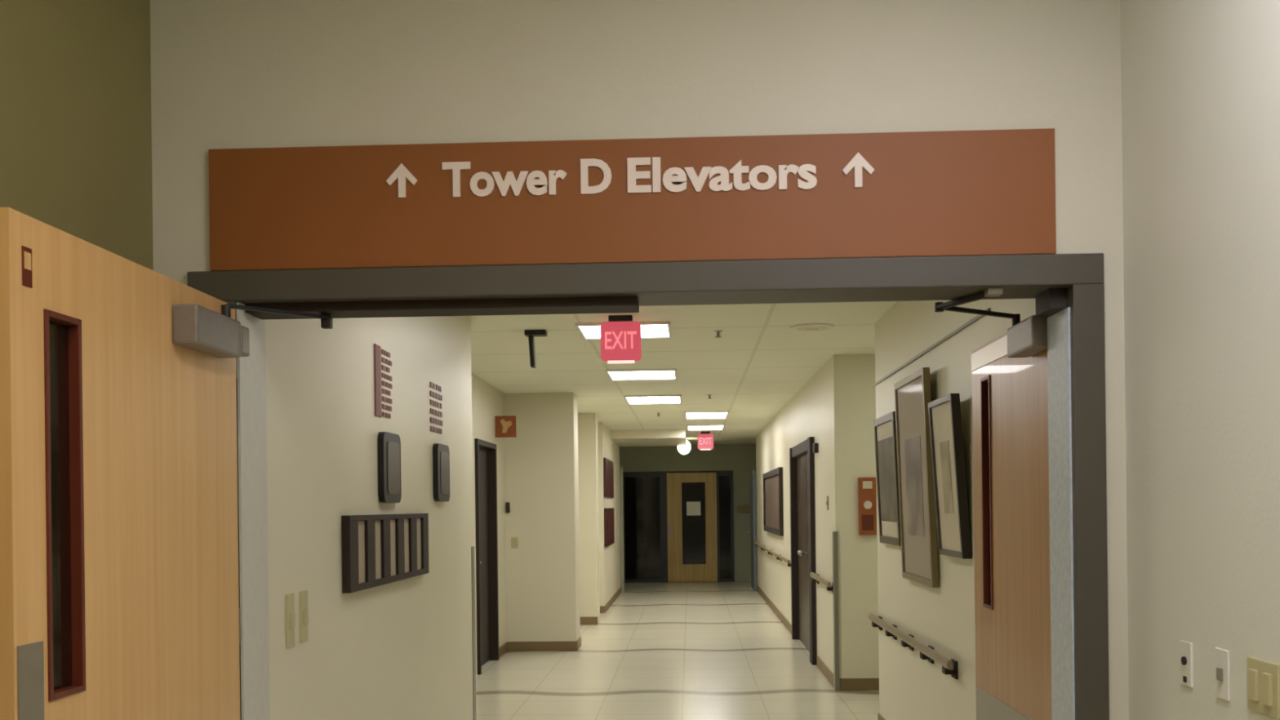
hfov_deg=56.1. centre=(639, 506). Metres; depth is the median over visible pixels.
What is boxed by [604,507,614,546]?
wall panel
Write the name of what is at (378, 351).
wall sign
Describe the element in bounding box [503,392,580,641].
wall
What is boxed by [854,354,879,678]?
wall
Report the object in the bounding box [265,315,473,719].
wall
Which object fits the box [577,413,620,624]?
wall
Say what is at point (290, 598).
light switch
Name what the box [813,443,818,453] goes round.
wall sensor
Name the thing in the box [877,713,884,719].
baseboard
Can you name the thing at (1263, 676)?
light switch
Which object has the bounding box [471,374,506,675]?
wall
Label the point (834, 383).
wall
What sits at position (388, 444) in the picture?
wall display
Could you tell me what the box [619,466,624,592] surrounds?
trim
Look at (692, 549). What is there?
door
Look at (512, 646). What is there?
baseboard
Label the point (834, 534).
guard
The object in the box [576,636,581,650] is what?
baseboard
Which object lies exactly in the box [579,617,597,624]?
baseboard
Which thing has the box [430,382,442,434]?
wall sign
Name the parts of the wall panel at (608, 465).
panel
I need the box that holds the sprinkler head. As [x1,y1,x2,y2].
[713,329,722,337]
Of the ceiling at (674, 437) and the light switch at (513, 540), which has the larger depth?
the ceiling at (674, 437)
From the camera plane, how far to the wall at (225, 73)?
3.57 m
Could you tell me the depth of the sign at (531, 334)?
8.10 m
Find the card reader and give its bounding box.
[506,502,510,512]
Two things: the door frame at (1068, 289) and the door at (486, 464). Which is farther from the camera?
the door at (486, 464)
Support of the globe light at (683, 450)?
hanging from the ceiling at (757, 364)
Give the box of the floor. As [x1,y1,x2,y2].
[475,581,879,719]
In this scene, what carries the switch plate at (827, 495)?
attached to the light switch at (827, 501)
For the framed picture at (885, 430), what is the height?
0.785 m
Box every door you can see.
[474,438,498,674]
[666,472,717,582]
[789,436,817,665]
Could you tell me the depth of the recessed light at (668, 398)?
13.33 m
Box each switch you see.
[284,593,295,648]
[299,590,308,643]
[511,537,518,547]
[826,495,828,510]
[1179,640,1193,688]
[1214,647,1230,701]
[1246,656,1279,719]
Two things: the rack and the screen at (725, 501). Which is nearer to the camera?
the rack
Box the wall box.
[737,505,749,512]
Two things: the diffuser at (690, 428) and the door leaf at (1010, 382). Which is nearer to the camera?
the door leaf at (1010, 382)
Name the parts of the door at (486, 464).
panel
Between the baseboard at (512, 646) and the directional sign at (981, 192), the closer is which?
the directional sign at (981, 192)
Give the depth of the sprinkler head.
8.22 m
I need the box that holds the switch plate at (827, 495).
[826,495,828,510]
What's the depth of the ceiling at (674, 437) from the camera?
18.73 m
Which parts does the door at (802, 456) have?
panel, door knob, panel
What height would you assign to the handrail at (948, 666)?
0.099 m
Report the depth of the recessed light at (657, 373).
10.78 m
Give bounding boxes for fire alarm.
[857,477,876,534]
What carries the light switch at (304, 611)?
attached to the wall at (400, 650)
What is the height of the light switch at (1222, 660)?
0.120 m
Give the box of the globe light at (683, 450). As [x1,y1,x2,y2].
[677,438,690,454]
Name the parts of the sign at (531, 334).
sign panel, mounting plate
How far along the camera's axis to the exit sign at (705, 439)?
19.46 m
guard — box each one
[471,546,476,719]
[831,531,839,691]
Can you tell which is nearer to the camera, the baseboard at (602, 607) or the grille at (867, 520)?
the grille at (867, 520)
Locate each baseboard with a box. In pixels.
[498,641,507,657]
[507,640,576,651]
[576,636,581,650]
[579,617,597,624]
[600,605,604,613]
[604,586,621,613]
[756,585,791,634]
[816,655,834,687]
[839,678,879,690]
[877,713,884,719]
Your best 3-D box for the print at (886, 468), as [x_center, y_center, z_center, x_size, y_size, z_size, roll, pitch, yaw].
[1.514,-0.161,7.339,0.022,0.505,0.590,-1,0,2]
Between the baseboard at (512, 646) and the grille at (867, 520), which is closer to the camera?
the grille at (867, 520)
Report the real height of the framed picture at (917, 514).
1.105 m
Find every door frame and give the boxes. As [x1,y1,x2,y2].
[186,253,1109,719]
[666,471,715,472]
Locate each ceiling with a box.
[467,301,897,444]
[610,428,685,446]
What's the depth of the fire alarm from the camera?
9.59 m
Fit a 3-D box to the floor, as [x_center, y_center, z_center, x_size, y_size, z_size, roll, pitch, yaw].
[0.435,1.555,12.493,6.600,0.120,31.400,-1,0,2]
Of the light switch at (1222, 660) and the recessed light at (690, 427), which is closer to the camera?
the light switch at (1222, 660)
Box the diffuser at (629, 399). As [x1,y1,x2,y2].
[626,396,679,403]
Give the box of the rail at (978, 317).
[873,307,991,386]
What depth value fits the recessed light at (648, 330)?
8.07 m
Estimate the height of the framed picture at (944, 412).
0.735 m
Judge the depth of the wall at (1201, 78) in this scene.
3.10 m
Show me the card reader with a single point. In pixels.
(508, 504)
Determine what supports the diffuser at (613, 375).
attached to the recessed light at (657, 373)
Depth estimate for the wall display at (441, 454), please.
6.49 m
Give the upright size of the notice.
0.270 m
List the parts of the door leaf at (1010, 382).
closer arm, plate, kick plate, door panel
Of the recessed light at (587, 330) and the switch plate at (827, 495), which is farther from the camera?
the switch plate at (827, 495)
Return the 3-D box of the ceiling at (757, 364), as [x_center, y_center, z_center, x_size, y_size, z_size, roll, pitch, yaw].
[0.545,-1.257,15.976,6.600,0.100,24.430,-1,0,2]
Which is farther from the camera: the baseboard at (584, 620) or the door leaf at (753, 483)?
the door leaf at (753, 483)
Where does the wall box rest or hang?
attached to the wall at (740, 459)
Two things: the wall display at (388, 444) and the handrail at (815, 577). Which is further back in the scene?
the handrail at (815, 577)
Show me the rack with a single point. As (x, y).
(378, 549)
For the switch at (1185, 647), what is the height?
0.115 m
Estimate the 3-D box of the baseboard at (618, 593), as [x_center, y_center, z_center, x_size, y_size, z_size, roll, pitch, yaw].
[-0.413,1.455,18.984,0.012,0.100,4.100,-1,0,2]
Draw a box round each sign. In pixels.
[208,128,1056,271]
[373,343,392,418]
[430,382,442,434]
[494,415,516,437]
[524,329,546,368]
[600,315,641,364]
[697,431,713,449]
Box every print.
[877,436,897,521]
[904,435,924,537]
[939,440,954,513]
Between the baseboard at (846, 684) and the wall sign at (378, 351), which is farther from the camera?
the baseboard at (846, 684)
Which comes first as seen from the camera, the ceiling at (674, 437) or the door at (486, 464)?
the door at (486, 464)
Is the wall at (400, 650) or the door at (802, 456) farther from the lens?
the door at (802, 456)
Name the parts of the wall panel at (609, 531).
panel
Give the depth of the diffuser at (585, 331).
8.14 m
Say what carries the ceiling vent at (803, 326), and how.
in the ceiling at (757, 364)
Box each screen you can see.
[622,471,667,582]
[715,470,734,582]
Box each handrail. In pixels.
[754,541,791,566]
[809,572,832,592]
[867,613,958,679]
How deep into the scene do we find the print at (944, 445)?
5.56 m
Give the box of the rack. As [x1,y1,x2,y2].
[341,513,428,593]
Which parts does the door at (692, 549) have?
handle, glass pane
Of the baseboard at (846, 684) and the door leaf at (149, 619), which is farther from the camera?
the baseboard at (846, 684)
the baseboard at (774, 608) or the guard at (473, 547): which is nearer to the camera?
the guard at (473, 547)
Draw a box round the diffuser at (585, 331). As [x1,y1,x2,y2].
[579,324,668,337]
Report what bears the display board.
attached to the wall at (834, 383)
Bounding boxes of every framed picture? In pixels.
[873,411,901,546]
[893,367,939,587]
[928,393,971,559]
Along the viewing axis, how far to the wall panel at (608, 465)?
17.57 m
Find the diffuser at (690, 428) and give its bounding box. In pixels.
[688,426,723,430]
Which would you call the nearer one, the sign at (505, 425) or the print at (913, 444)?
the print at (913, 444)
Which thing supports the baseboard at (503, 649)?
attached to the wall at (498, 396)
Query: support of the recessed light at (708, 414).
in the ceiling at (757, 364)
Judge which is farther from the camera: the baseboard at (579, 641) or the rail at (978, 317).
the baseboard at (579, 641)
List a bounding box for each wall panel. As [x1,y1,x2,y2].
[603,457,613,497]
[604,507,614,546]
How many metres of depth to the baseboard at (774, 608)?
16.35 m
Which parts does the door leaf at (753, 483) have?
door panel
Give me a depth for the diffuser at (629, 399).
13.41 m
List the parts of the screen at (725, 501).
glass pane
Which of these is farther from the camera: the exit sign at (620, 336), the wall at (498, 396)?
the wall at (498, 396)
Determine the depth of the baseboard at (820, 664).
10.39 m
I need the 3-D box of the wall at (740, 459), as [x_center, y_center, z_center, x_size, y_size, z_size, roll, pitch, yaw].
[0.880,0.140,23.659,6.400,2.700,0.150,-1,0,2]
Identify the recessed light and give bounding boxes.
[575,322,602,338]
[605,368,677,380]
[623,394,681,404]
[639,320,671,337]
[684,410,728,418]
[686,424,724,430]
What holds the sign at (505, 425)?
attached to the wall at (498, 396)
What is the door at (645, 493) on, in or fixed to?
attached to the wall at (740, 459)
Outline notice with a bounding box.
[686,501,700,515]
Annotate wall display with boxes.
[377,431,401,502]
[432,443,449,501]
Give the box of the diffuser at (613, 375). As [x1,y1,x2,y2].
[608,370,675,379]
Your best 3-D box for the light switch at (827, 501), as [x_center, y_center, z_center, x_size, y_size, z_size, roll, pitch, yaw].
[1.583,-0.029,10.143,0.014,0.120,0.080,-1,0,2]
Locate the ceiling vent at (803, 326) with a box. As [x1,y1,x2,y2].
[790,323,835,331]
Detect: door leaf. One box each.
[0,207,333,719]
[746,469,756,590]
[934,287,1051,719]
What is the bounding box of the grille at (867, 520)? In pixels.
[862,515,873,529]
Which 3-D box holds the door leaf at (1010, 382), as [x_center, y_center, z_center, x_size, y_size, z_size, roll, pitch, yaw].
[1.173,0.413,4.200,0.414,2.126,1.340,-1,0,2]
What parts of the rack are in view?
rail, rail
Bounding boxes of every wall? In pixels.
[0,0,153,687]
[150,0,1128,719]
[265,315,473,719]
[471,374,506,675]
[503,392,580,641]
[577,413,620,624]
[619,444,757,582]
[755,354,858,678]
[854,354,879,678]
[875,0,1279,719]
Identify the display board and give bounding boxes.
[763,466,783,536]
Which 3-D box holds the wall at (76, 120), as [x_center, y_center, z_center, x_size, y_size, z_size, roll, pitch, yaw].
[-1.699,-0.105,0.255,0.186,3.250,6.770,-1,0,2]
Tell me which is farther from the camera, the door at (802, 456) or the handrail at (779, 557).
the handrail at (779, 557)

